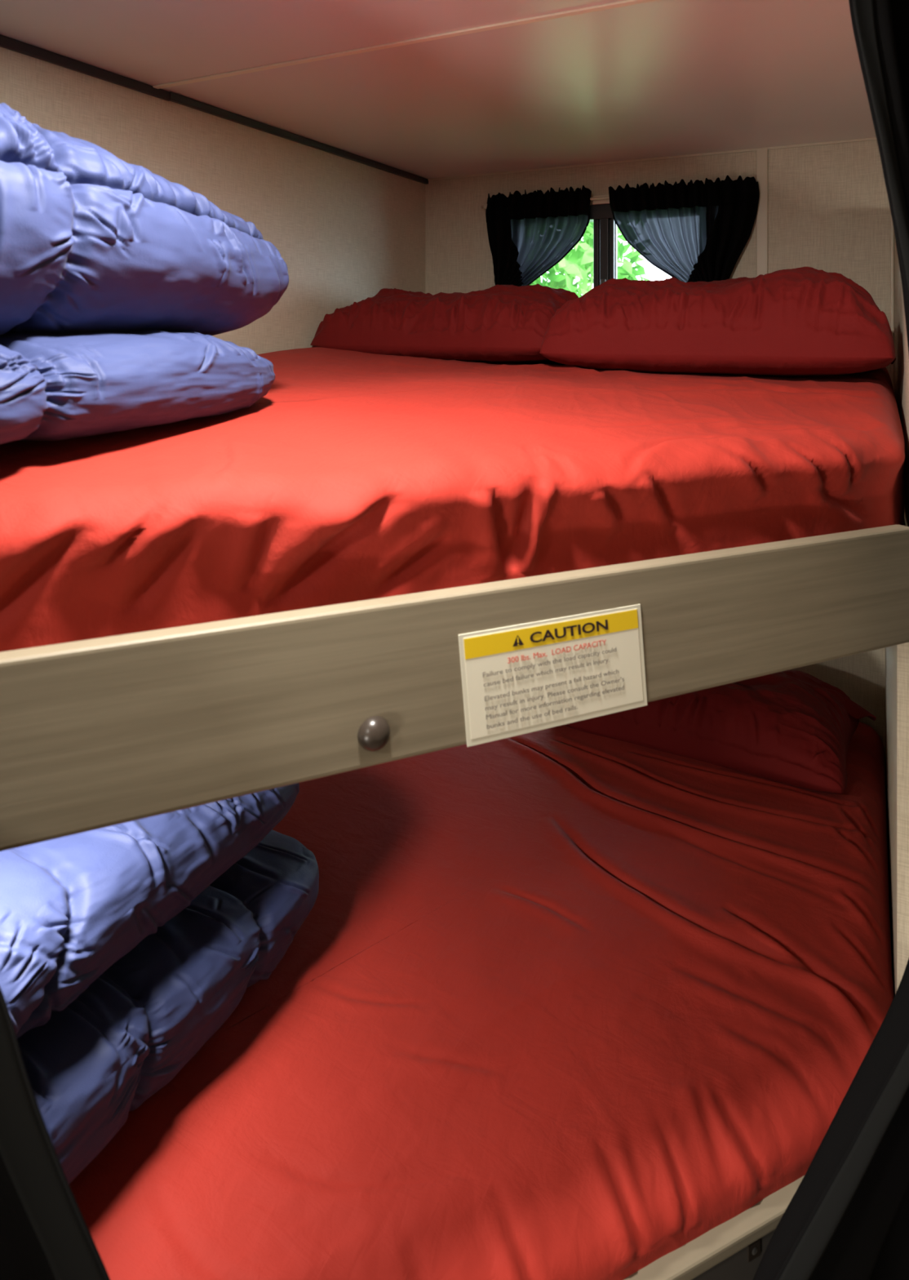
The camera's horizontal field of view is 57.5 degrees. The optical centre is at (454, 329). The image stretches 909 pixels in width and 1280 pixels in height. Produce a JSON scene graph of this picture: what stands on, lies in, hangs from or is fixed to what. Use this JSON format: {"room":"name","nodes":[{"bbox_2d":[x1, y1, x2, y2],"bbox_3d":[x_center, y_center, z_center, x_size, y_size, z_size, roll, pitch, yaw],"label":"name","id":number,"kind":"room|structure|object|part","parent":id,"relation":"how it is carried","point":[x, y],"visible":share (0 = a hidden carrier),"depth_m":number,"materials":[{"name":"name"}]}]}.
{"room":"camper interior","nodes":[
{"label":"camper interior","id":0,"kind":"room"},
{"bbox_2d":[0,46,425,354],"bbox_3d":[-0.973,0.499,0.793,0.050,1.903,3.945,0,0,27],"label":"wall","id":1,"kind":"structure","parent":0,"point":[345,231],"depth_m":1.86,"materials":[{"name":"paint"}]},
{"bbox_2d":[0,34,428,184],"bbox_3d":[-0.957,-0.444,0.756,0.012,0.017,3.893,0,0,27],"label":"trim","id":2,"kind":"structure","parent":1,"relation":"attached to","point":[6,42],"depth_m":1.59,"materials":[{"name":"grey plastic"}]},
{"bbox_2d":[0,518,908,851],"bbox_3d":[-0.113,0.315,1.065,1.259,0.142,2.568,0,0,27],"label":"frame","id":3,"kind":"object","parent":1,"relation":"attached to","point":[100,732],"visible":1,"depth_m":0.74,"materials":[{"name":"beige wood"}]},
{"bbox_2d":[0,346,905,652],"bbox_3d":[-0.058,0.162,1.158,1.235,0.245,2.314,0,0,27],"label":"mattress","id":4,"kind":"object","parent":3,"relation":"on","point":[357,476],"visible":0.73,"depth_m":0.87,"materials":[{"name":"red fabric"}]},
{"bbox_2d":[0,102,288,444],"bbox_3d":[-0.569,-0.064,0.895,0.548,0.358,0.706,0,0,27],"label":"comforter","id":5,"kind":"object","parent":4,"relation":"on","point":[118,278],"visible":1,"depth_m":0.82,"materials":[{"name":"blue fabric"}]},
{"bbox_2d":[310,284,578,362],"bbox_3d":[0.039,-0.015,1.994,0.628,0.182,0.458,0,0,30],"label":"pillow","id":6,"kind":"object","parent":4,"relation":"on","point":[498,323],"visible":0.7,"depth_m":1.81,"materials":[{"name":"red fabric"}]},
{"bbox_2d":[539,266,896,375],"bbox_3d":[0.537,-0.014,1.666,0.629,0.202,0.449,0,0,25],"label":"pillow","id":7,"kind":"object","parent":4,"relation":"on","point":[804,321],"visible":0.98,"depth_m":1.48,"materials":[{"name":"red fabric"}]},
{"bbox_2d":[0,0,876,178],"bbox_3d":[0.279,-0.473,0.165,2.850,0.040,3.945,0,0,27],"label":"ceiling","id":8,"kind":"structure","parent":0,"point":[660,78],"depth_m":1.44,"materials":[{"name":"beige paint"}]},
{"bbox_2d":[0,986,110,1279],"bbox_3d":[-0.692,0.485,0.333,1.121,1.850,0.085,0,0,-25],"label":"privacy curtain","id":9,"kind":"object","parent":8,"relation":"hanging from","point":[45,1234],"visible":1,"depth_m":0.53,"materials":[{"name":"black fabric"}]},
{"bbox_2d":[152,0,659,88],"bbox_3d":[-0.007,-0.451,1.268,1.246,0.004,0.013,0,0,27],"label":"trim","id":10,"kind":"structure","parent":8,"relation":"attached to","point":[628,2],"depth_m":1.29,"materials":[{"name":"beige plastic"}]},
{"bbox_2d":[753,0,908,1279],"bbox_3d":[0.541,0.485,0.896,0.768,1.851,0.085,0,0,-25],"label":"privacy curtain","id":11,"kind":"object","parent":8,"relation":"hanging from","point":[847,1218],"visible":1,"depth_m":0.83,"materials":[{"name":"black fabric"}]},
{"bbox_2d":[425,140,890,764],"bbox_3d":[1.175,0.499,1.894,2.800,1.903,0.050,0,0,27],"label":"wall","id":12,"kind":"structure","parent":0,"point":[829,209],"depth_m":2.04,"materials":[{"name":"paint"}]},
{"bbox_2d":[480,195,609,209],"bbox_3d":[0.413,-0.350,2.228,0.740,0.024,0.035,0,0,27],"label":"curtain rod","id":13,"kind":"object","parent":12,"relation":"attached to","point":[600,199],"visible":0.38,"depth_m":2.23,"materials":[{"name":"beige"}]},
{"bbox_2d":[485,185,591,286],"bbox_3d":[0.220,-0.168,2.293,0.319,0.438,0.090,0,0,27],"label":"window curtain","id":14,"kind":"object","parent":13,"relation":"hanging from","point":[529,234],"visible":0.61,"depth_m":2.29,"materials":[{"name":"black fabric"}]},
{"bbox_2d":[608,175,759,282],"bbox_3d":[0.576,-0.165,2.114,0.375,0.432,0.090,0,0,27],"label":"window curtain","id":15,"kind":"object","parent":13,"relation":"hanging from","point":[698,231],"visible":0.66,"depth_m":2.10,"materials":[{"name":"black fabric"}]},
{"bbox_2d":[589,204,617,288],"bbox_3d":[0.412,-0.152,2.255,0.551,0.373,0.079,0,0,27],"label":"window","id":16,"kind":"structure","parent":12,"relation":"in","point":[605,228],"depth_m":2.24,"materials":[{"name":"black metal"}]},
{"bbox_3d":[0.417,-0.152,2.264,0.551,0.373,0.059,0,0,27],"label":"frame","id":17,"kind":"part","parent":16,"relation":"part of","materials":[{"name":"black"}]},
{"bbox_2d":[427,137,877,181],"bbox_3d":[0.469,-0.450,2.217,1.246,0.006,0.006,0,0,27],"label":"trim","id":18,"kind":"structure","parent":12,"relation":"attached to","point":[873,138],"depth_m":2.18,"materials":[{"name":"beige"}]},
{"bbox_2d":[756,147,768,276],"bbox_3d":[0.768,0.474,2.067,0.026,1.852,0.007,0,0,27],"label":"trim","id":19,"kind":"structure","parent":12,"relation":"attached to","point":[762,153],"depth_m":2.06,"materials":[{"name":"beige wood"}]},
{"bbox_2d":[894,234,908,526],"bbox_3d":[1.157,0.499,1.301,0.802,1.903,1.027,0,0,27],"label":"wall partition","id":20,"kind":"structure","parent":0,"point":[901,347],"depth_m":1.46,"materials":[{"name":"wood"}]},
{"bbox_2d":[890,212,894,391],"bbox_3d":[1.024,0.349,1.937,0.008,1.602,0.008,0,0,27],"label":"trim","id":21,"kind":"structure","parent":20,"relation":"attached to","point":[892,230],"depth_m":1.93,"materials":[{"name":"beige"}]},
{"bbox_2d":[885,642,908,996],"bbox_3d":[0.803,0.895,1.510,0.018,1.010,0.970,0,0,27],"label":"trim","id":22,"kind":"structure","parent":20,"relation":"attached to","point":[897,656],"depth_m":1.08,"materials":[{"name":"beige wood"}]},
{"bbox_3d":[0.279,1.475,0.165,2.850,0.050,3.945,0,0,27],"label":"floor","id":23,"kind":"structure","parent":0,"visible":0},
{"bbox_2d":[623,786,891,1279],"bbox_3d":[-0.117,1.218,1.066,1.264,0.465,2.559,0,0,27],"label":"frame","id":24,"kind":"object","parent":23,"relation":"on","point":[735,1249],"visible":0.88,"depth_m":0.90,"materials":[{"name":"beige wood"}]},
{"bbox_2d":[69,721,894,1279],"bbox_3d":[-0.067,0.944,1.158,1.218,0.170,2.322,0,0,27],"label":"mattress","id":25,"kind":"object","parent":24,"relation":"on","point":[559,1002],"visible":0.61,"depth_m":1.05,"materials":[{"name":"red fabric"}]},
{"bbox_2d":[0,782,319,1183],"bbox_3d":[-0.563,0.724,0.977,0.509,0.290,0.820,0,0,27],"label":"comforter","id":26,"kind":"object","parent":25,"relation":"on","point":[125,948],"visible":0.64,"depth_m":0.93,"materials":[{"name":"blue fabric"}]},
{"bbox_2d":[564,669,876,794],"bbox_3d":[0.575,0.816,1.842,0.634,0.173,0.372,0,0,30],"label":"pillow","id":27,"kind":"object","parent":25,"relation":"on","point":[796,728],"visible":0.58,"depth_m":1.68,"materials":[{"name":"red fabric"}]},
{"bbox_3d":[-0.341,1.226,0.621,1.980,0.449,0.020,0,0,-25],"label":"panel","id":28,"kind":"part","parent":24,"relation":"part of","materials":[{"name":"grey wood"}]},
{"bbox_2d":[747,1238,760,1262],"bbox_3d":[0.331,1.018,0.917,0.018,0.018,0.003,0,0,-25],"label":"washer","id":29,"kind":"object","parent":24,"relation":"in","point":[753,1246],"depth_m":0.92,"materials":[{"name":"metal"}]},
{"label":"outside","id":30,"kind":"structure","parent":0,"visible":0},
{"bbox_3d":[4.171,2.300,8.309,18.000,0.100,13.405,0,0,27],"label":"ground","id":31,"kind":"structure","parent":30,"visible":0},
{"bbox_2d":[530,222,649,297],"bbox_3d":[-0.311,0.131,6.407,3.709,4.248,2.477,0,0,35],"label":"tree","id":32,"kind":"object","parent":31,"relation":"on","point":[579,262],"visible":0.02,"depth_m":5.54,"materials":[{"name":"green plant"}]}
]}

